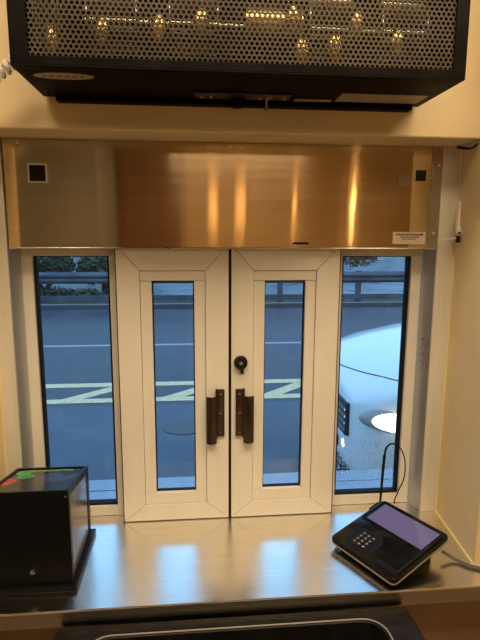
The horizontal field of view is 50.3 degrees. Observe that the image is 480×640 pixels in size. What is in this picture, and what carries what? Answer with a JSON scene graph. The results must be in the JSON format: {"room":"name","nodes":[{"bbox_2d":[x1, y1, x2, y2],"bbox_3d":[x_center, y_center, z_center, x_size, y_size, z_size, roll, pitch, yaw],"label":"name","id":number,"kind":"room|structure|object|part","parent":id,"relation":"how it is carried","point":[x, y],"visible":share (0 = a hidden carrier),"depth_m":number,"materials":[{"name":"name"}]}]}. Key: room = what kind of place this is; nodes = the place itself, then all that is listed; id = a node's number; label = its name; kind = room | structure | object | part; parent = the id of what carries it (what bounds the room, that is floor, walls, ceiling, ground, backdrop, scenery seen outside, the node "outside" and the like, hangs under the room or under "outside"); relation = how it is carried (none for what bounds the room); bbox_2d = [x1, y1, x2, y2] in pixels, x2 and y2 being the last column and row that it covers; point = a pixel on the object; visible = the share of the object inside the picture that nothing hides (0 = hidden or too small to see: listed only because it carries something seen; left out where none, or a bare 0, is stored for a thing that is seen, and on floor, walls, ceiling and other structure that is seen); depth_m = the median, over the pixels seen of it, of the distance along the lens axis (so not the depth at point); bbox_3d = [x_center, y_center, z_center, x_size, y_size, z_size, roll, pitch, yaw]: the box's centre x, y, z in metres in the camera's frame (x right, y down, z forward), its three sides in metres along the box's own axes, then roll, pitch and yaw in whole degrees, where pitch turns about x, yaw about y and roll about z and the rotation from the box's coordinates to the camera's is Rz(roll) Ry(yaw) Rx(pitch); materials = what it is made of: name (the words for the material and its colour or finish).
{"room":"food truck interior","nodes":[
{"label":"food truck interior","id":0,"kind":"room"},
{"bbox_2d":[0,0,479,146],"bbox_3d":[-0.032,-0.875,1.405,1.331,0.757,0.348,-1,9,-5],"label":"wall","id":1,"kind":"structure","parent":0,"point":[451,118],"depth_m":1.31,"materials":[{"name":"beige paint"}]},
{"bbox_2d":[2,138,443,249],"bbox_3d":[-0.023,-0.350,1.456,1.238,0.294,0.022,-1,9,-5],"label":"header","id":2,"kind":"object","parent":1,"relation":"attached to","point":[60,193],"visible":1,"depth_m":1.45,"materials":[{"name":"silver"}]},
{"bbox_2d":[27,163,47,182],"bbox_3d":[-0.550,-0.399,1.390,0.052,0.052,0.003,-1,9,-5],"label":"socket","id":3,"kind":"object","parent":2,"relation":"attached to","point":[36,172],"depth_m":1.39,"materials":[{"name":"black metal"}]},
{"bbox_2d":[396,233,422,239],"bbox_3d":[0.501,-0.247,1.513,0.083,0.018,0.001,-1,9,-5],"label":"print","id":4,"kind":"object","parent":2,"relation":"on","point":[399,236],"depth_m":1.51,"materials":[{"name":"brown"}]},
{"bbox_2d":[6,0,470,112],"bbox_3d":[0.004,-0.708,1.134,0.934,0.428,0.242,-1,9,-5],"label":"heater","id":5,"kind":"object","parent":1,"relation":"attached to","point":[334,55],"visible":1,"depth_m":1.07,"materials":[{"name":"metal"}]},
{"bbox_2d":[0,55,15,81],"bbox_3d":[-0.576,-0.513,1.133,0.188,0.150,0.033,-2,10,-13],"label":"coiled cable","id":6,"kind":"object","parent":5,"relation":"hanging from","point":[6,69],"visible":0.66,"depth_m":1.13,"materials":[{"name":"white plastic"}]},
{"bbox_3d":[-0.002,-0.536,1.271,0.880,0.012,0.028,-1,9,-5],"label":"mounting rail","id":7,"kind":"part","parent":5,"relation":"part of","materials":[{"name":"black metal"}]},
{"bbox_3d":[-0.006,-0.525,1.236,0.036,0.022,0.036,-1,9,-5],"label":"control knob","id":8,"kind":"part","parent":5,"relation":"part of","materials":[{"name":"black plastic"}]},
{"bbox_2d":[25,0,456,69],"bbox_3d":[0.018,-0.703,1.019,0.876,0.364,0.002,-1,9,-5],"label":"grille","id":9,"kind":"object","parent":5,"relation":"attached to","point":[51,41],"depth_m":1.04,"materials":[{"name":"metal"}]},
{"bbox_3d":[0.006,-0.532,1.218,0.230,0.003,0.050,-1,9,-5],"label":"access plate","id":10,"kind":"part","parent":5,"relation":"part of","materials":[{"name":"brown metal"}]},
{"bbox_3d":[0.072,-0.654,1.149,0.130,0.100,0.100,-1,9,-5],"label":"motor","id":11,"kind":"part","parent":5,"relation":"part of","materials":[{"name":"metal"}]},
{"bbox_2d":[438,150,464,242],"bbox_3d":[0.619,-0.360,1.485,0.063,0.267,0.024,8,12,40],"label":"cable","id":12,"kind":"object","parent":1,"relation":"hanging from","point":[458,230],"visible":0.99,"depth_m":1.48,"materials":[{"name":"white plastic"}]},
{"bbox_2d":[457,143,477,149],"bbox_3d":[0.644,-0.478,1.378,0.022,0.023,0.146,-3,10,-18],"label":"wire","id":13,"kind":"object","parent":1,"relation":"hanging from","point":[475,145],"visible":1,"depth_m":1.42,"materials":[{"name":"black"}]},
{"bbox_2d":[0,139,479,565],"bbox_3d":[-0.027,0.144,1.501,4.600,2.800,0.493,-1,9,-5],"label":"wall","id":14,"kind":"structure","parent":0,"point":[458,499],"depth_m":1.47,"materials":[{"name":"beige paint"}]},
{"bbox_2d":[0,379,7,475],"bbox_3d":[-0.693,0.075,1.458,0.005,1.140,0.006,-1,9,-5],"label":"trim","id":15,"kind":"structure","parent":14,"relation":"attached to","point":[2,419],"depth_m":1.50,"materials":[{"name":"brown wood"}]},
{"bbox_2d":[0,150,22,474],"bbox_3d":[-0.680,0.067,1.513,0.056,1.143,0.105,-1,9,-5],"label":"trim","id":16,"kind":"structure","parent":14,"relation":"attached to","point":[7,354],"depth_m":1.47,"materials":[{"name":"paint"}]},
{"bbox_2d":[0,139,34,467],"bbox_3d":[-0.641,0.071,1.494,0.016,1.140,0.058,-1,9,-5],"label":"trim","id":17,"kind":"structure","parent":14,"relation":"attached to","point":[14,255],"depth_m":1.49,"materials":[{"name":"paint"}]},
{"bbox_2d":[20,249,123,515],"bbox_3d":[-0.507,0.182,1.581,0.278,0.894,0.050,-1,9,-5],"label":"window","id":18,"kind":"structure","parent":14,"relation":"in","point":[29,257],"depth_m":1.55,"materials":[{"name":"white metal"}]},
{"bbox_2d":[115,249,228,521],"bbox_3d":[-0.197,0.204,1.552,0.325,0.857,0.064,-1,9,-5],"label":"door","id":19,"kind":"structure","parent":14,"relation":"in","point":[137,270],"depth_m":1.54,"materials":[{"name":"white metal"}]},
{"bbox_3d":[-0.087,0.306,1.558,0.028,0.150,0.022,5,11,28],"label":"latch lever","id":20,"kind":"part","parent":19,"relation":"part of","materials":[{"name":"brown metal"}]},
{"bbox_3d":[-0.060,0.284,1.565,0.024,0.150,0.007,-1,9,-5],"label":"latch plate","id":21,"kind":"part","parent":19,"relation":"part of","materials":[{"name":"brown metal"}]},
{"bbox_2d":[114,249,340,520],"bbox_3d":[-0.032,0.201,1.584,0.667,0.860,0.036,-1,9,-5],"label":"door frame","id":22,"kind":"structure","parent":14,"relation":"attached to","point":[229,249],"depth_m":1.56,"materials":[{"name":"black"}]},
{"bbox_2d":[231,249,339,516],"bbox_3d":[0.135,0.201,1.582,0.325,0.857,0.066,-1,9,-5],"label":"door","id":23,"kind":"structure","parent":14,"relation":"in","point":[318,269],"depth_m":1.57,"materials":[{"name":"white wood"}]},
{"bbox_3d":[-0.001,0.284,1.570,0.024,0.150,0.007,-1,9,-5],"label":"latch plate","id":24,"kind":"part","parent":23,"relation":"part of","materials":[{"name":"brown metal"}]},
{"bbox_3d":[0.026,0.304,1.569,0.028,0.150,0.022,5,11,28],"label":"latch lever","id":25,"kind":"part","parent":23,"relation":"part of","materials":[{"name":"brown metal"}]},
{"bbox_2d":[332,249,421,504],"bbox_3d":[0.431,0.171,1.667,0.268,0.894,0.050,-1,9,-5],"label":"window","id":26,"kind":"structure","parent":14,"relation":"in","point":[413,258],"depth_m":1.67,"materials":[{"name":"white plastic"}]},
{"bbox_2d":[407,147,460,510],"bbox_3d":[0.612,0.053,1.631,0.056,1.143,0.105,-1,9,-5],"label":"trim","id":27,"kind":"structure","parent":14,"relation":"attached to","point":[451,156],"depth_m":1.57,"materials":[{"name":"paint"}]},
{"bbox_2d":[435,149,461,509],"bbox_3d":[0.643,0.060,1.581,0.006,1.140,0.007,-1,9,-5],"label":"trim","id":28,"kind":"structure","parent":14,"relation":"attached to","point":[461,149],"depth_m":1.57,"materials":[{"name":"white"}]},
{"bbox_2d":[434,510,473,564],"bbox_3d":[0.638,0.645,1.538,0.008,0.007,0.275,0,9,0],"label":"trim","id":29,"kind":"structure","parent":14,"relation":"attached to","point":[436,512],"depth_m":1.51,"materials":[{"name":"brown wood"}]},
{"bbox_2d":[0,600,479,639],"bbox_3d":[-0.006,1.138,1.392,2.500,0.835,0.046,-1,9,-5],"label":"wall","id":30,"kind":"structure","parent":0,"point":[450,620],"depth_m":1.36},
{"bbox_2d":[0,496,479,630],"bbox_3d":[-0.021,0.674,1.494,2.500,0.044,0.471,-1,9,-5],"label":"countertop","id":31,"kind":"structure","parent":30,"relation":"on","point":[175,569],"depth_m":1.35,"materials":[{"name":"silver metal"}]},
{"bbox_2d":[0,466,95,595],"bbox_3d":[-0.531,0.532,1.385,0.220,0.267,0.262,-1,9,-5],"label":"display box","id":32,"kind":"object","parent":31,"relation":"on","point":[47,536],"visible":1,"depth_m":1.28,"materials":[{"name":"black"}]},
{"bbox_3d":[-0.534,0.429,1.368,0.181,0.047,0.217,-1,9,-5],"label":"panel","id":33,"kind":"part","parent":32,"relation":"part of","materials":[{"name":"black glass"}]},
{"bbox_3d":[-0.437,0.529,1.392,0.002,0.220,0.197,-1,9,-5],"label":"panel","id":34,"kind":"part","parent":32,"relation":"part of","materials":[{"name":"grey"}]},
{"bbox_3d":[-0.436,0.528,1.394,0.005,0.247,0.229,-1,9,-5],"label":"frame","id":35,"kind":"part","parent":32,"relation":"part of","materials":[{"name":"black metal"}]},
{"bbox_2d":[332,501,447,585],"bbox_3d":[0.414,0.621,1.449,0.226,0.078,0.248,-6,11,-33],"label":"payment terminal","id":36,"kind":"object","parent":31,"relation":"on","point":[387,540],"visible":1,"depth_m":1.42,"materials":[{"name":"black plastic"},{"name":"glass"}]},
{"bbox_3d":[0.418,0.624,1.442,0.224,0.052,0.230,-6,11,-33],"label":"silver trim","id":37,"kind":"part","parent":36,"relation":"part of","materials":[{"name":"grey plastic"}]},
{"bbox_2d":[379,443,405,503],"bbox_3d":[0.480,0.480,1.590,0.080,0.198,0.031,-1,9,-5],"label":"cable","id":38,"kind":"object","parent":36,"relation":"attached to","point":[389,444],"visible":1,"depth_m":1.60,"materials":[{"name":"black"}]},
{"bbox_2d":[441,550,479,569],"bbox_3d":[0.774,0.658,1.385,0.436,0.029,0.053,1,9,4],"label":"lead","id":39,"kind":"object","parent":31,"relation":"on","point":[442,551],"visible":1,"depth_m":1.40,"materials":[{"name":"grey"}]},
{"bbox_3d":[0.151,1.901,-0.231,4.800,0.100,3.900,-1,9,-5],"label":"floor","id":40,"kind":"structure","parent":0,"visible":0},
{"bbox_2d":[54,606,424,639],"bbox_3d":[0.007,1.177,1.167,0.856,0.868,0.320,-1,9,-5],"label":"sink","id":41,"kind":"object","parent":40,"relation":"on","point":[385,623],"visible":1,"depth_m":1.23,"materials":[{"name":"plastic"}]},
{"label":"outside","id":42,"kind":"structure","parent":0,"visible":0},
{"bbox_2d":[41,299,402,303],"bbox_3d":[-1.236,-0.384,14.606,60.000,0.260,1.150,-1,9,-5],"label":"verge","id":43,"kind":"structure","parent":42,"point":[343,300],"depth_m":14.68,"materials":[{"name":"grey concrete"}]},
{"bbox_2d":[40,286,107,295],"bbox_3d":[-5.389,-0.732,14.824,3.195,0.554,0.847,-1,9,-5],"label":"bush","id":44,"kind":"object","parent":43,"relation":"on","point":[60,291],"visible":0.34,"depth_m":14.68,"materials":[{"name":"green plant"}]},
{"bbox_2d":[39,270,403,302],"bbox_3d":[-1.211,-0.916,14.271,40.000,0.900,0.220,-1,9,-5],"label":"guardrail","id":45,"kind":"object","parent":43,"relation":"on","point":[357,277],"visible":0.21,"depth_m":14.23,"materials":[{"name":"grey metal"}]},
{"bbox_3d":[-1.206,-0.622,14.254,40.000,0.155,0.030,-1,9,-5],"label":"rail","id":46,"kind":"part","parent":45,"relation":"part of","materials":[{"name":"grey metal"}]},
{"bbox_3d":[1.136,-0.949,14.530,0.140,0.900,0.132,-1,9,-5],"label":"post","id":47,"kind":"part","parent":45,"relation":"part of","materials":[{"name":"grey metal"}]},
{"bbox_3d":[3.402,-0.975,14.738,0.140,0.900,0.132,-1,9,-5],"label":"post","id":48,"kind":"part","parent":45,"relation":"part of","materials":[{"name":"grey metal"}]},
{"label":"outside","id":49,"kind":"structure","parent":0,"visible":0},
{"bbox_2d":[42,257,404,294],"bbox_3d":[-3.423,-4.221,37.967,80.000,0.200,46.400,-1,9,-5],"label":"road","id":50,"kind":"structure","parent":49,"point":[384,263],"depth_m":19.85,"materials":[{"name":"grey asphalt"}]},
{"bbox_2d":[38,257,75,288],"bbox_3d":[-6.218,-1.508,16.054,1.895,1.593,2.405,-1,9,-5],"label":"bush","id":51,"kind":"object","parent":50,"relation":"on","point":[46,264],"visible":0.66,"depth_m":15.44,"materials":[{"name":"green plant"}]},
{"bbox_2d":[74,257,107,293],"bbox_3d":[-4.384,-1.543,16.278,1.682,1.630,2.280,-1,9,-5],"label":"bush","id":52,"kind":"object","parent":50,"relation":"on","point":[85,264],"visible":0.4,"depth_m":15.51,"materials":[{"name":"green plant"}]},
{"bbox_2d":[344,257,378,267],"bbox_3d":[4.904,-3.456,25.731,5.502,2.409,2.234,-2,10,-11],"label":"leafy tree","id":53,"kind":"object","parent":50,"relation":"on","point":[351,259],"visible":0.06,"depth_m":25.55,"materials":[{"name":"green plant"}]},
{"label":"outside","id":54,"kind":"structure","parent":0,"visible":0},
{"bbox_2d":[41,306,401,479],"bbox_3d":[-0.614,0.744,7.970,60.000,0.204,12.070,-1,9,-5],"label":"road","id":55,"kind":"structure","parent":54,"point":[76,342],"depth_m":6.74,"materials":[{"name":"grey asphalt"}]},
{"bbox_2d":[164,420,193,434],"bbox_3d":[-0.579,1.094,5.217,0.400,0.006,0.400,-1,9,-5],"label":"manhole cover","id":56,"kind":"object","parent":55,"relation":"on","point":[180,427],"visible":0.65,"depth_m":5.20,"materials":[{"name":"grey metal"}]},
{"bbox_2d":[41,302,402,308],"bbox_3d":[-1.176,-0.298,13.964,60.000,0.300,0.150,-1,9,-5],"label":"kerb","id":57,"kind":"object","parent":55,"relation":"on","point":[379,303],"depth_m":13.85,"materials":[{"name":"concrete"}]},
{"bbox_2d":[41,302,378,304],"bbox_3d":[-1.171,-0.446,13.895,60.000,0.014,0.060,-1,9,-5],"label":"trim","id":58,"kind":"structure","parent":57,"relation":"on","point":[281,302],"depth_m":13.83,"materials":[{"name":"grey paint"}]},
{"bbox_2d":[89,469,392,499],"bbox_3d":[-0.051,0.616,1.820,1.320,0.045,0.185,-1,9,-5],"label":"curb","id":59,"kind":"structure","parent":55,"relation":"on","point":[98,489],"depth_m":1.86,"materials":[{"name":"concrete"}]},
{"bbox_2d":[337,323,400,469],"bbox_3d":[2.995,0.447,4.345,4.648,1.600,2.300,-1,9,-5],"label":"car","id":60,"kind":"object","parent":55,"relation":"on","point":[369,359],"visible":0.3,"depth_m":3.60,"materials":[{"name":"white paint"}]},
{"bbox_2d":[338,394,349,435],"bbox_3d":[0.708,0.610,4.158,0.040,0.240,1.140,-1,9,-5],"label":"grille","id":61,"kind":"object","parent":60,"relation":"attached to","point":[344,402],"depth_m":3.62,"materials":[{"name":"black metal"}]}
]}

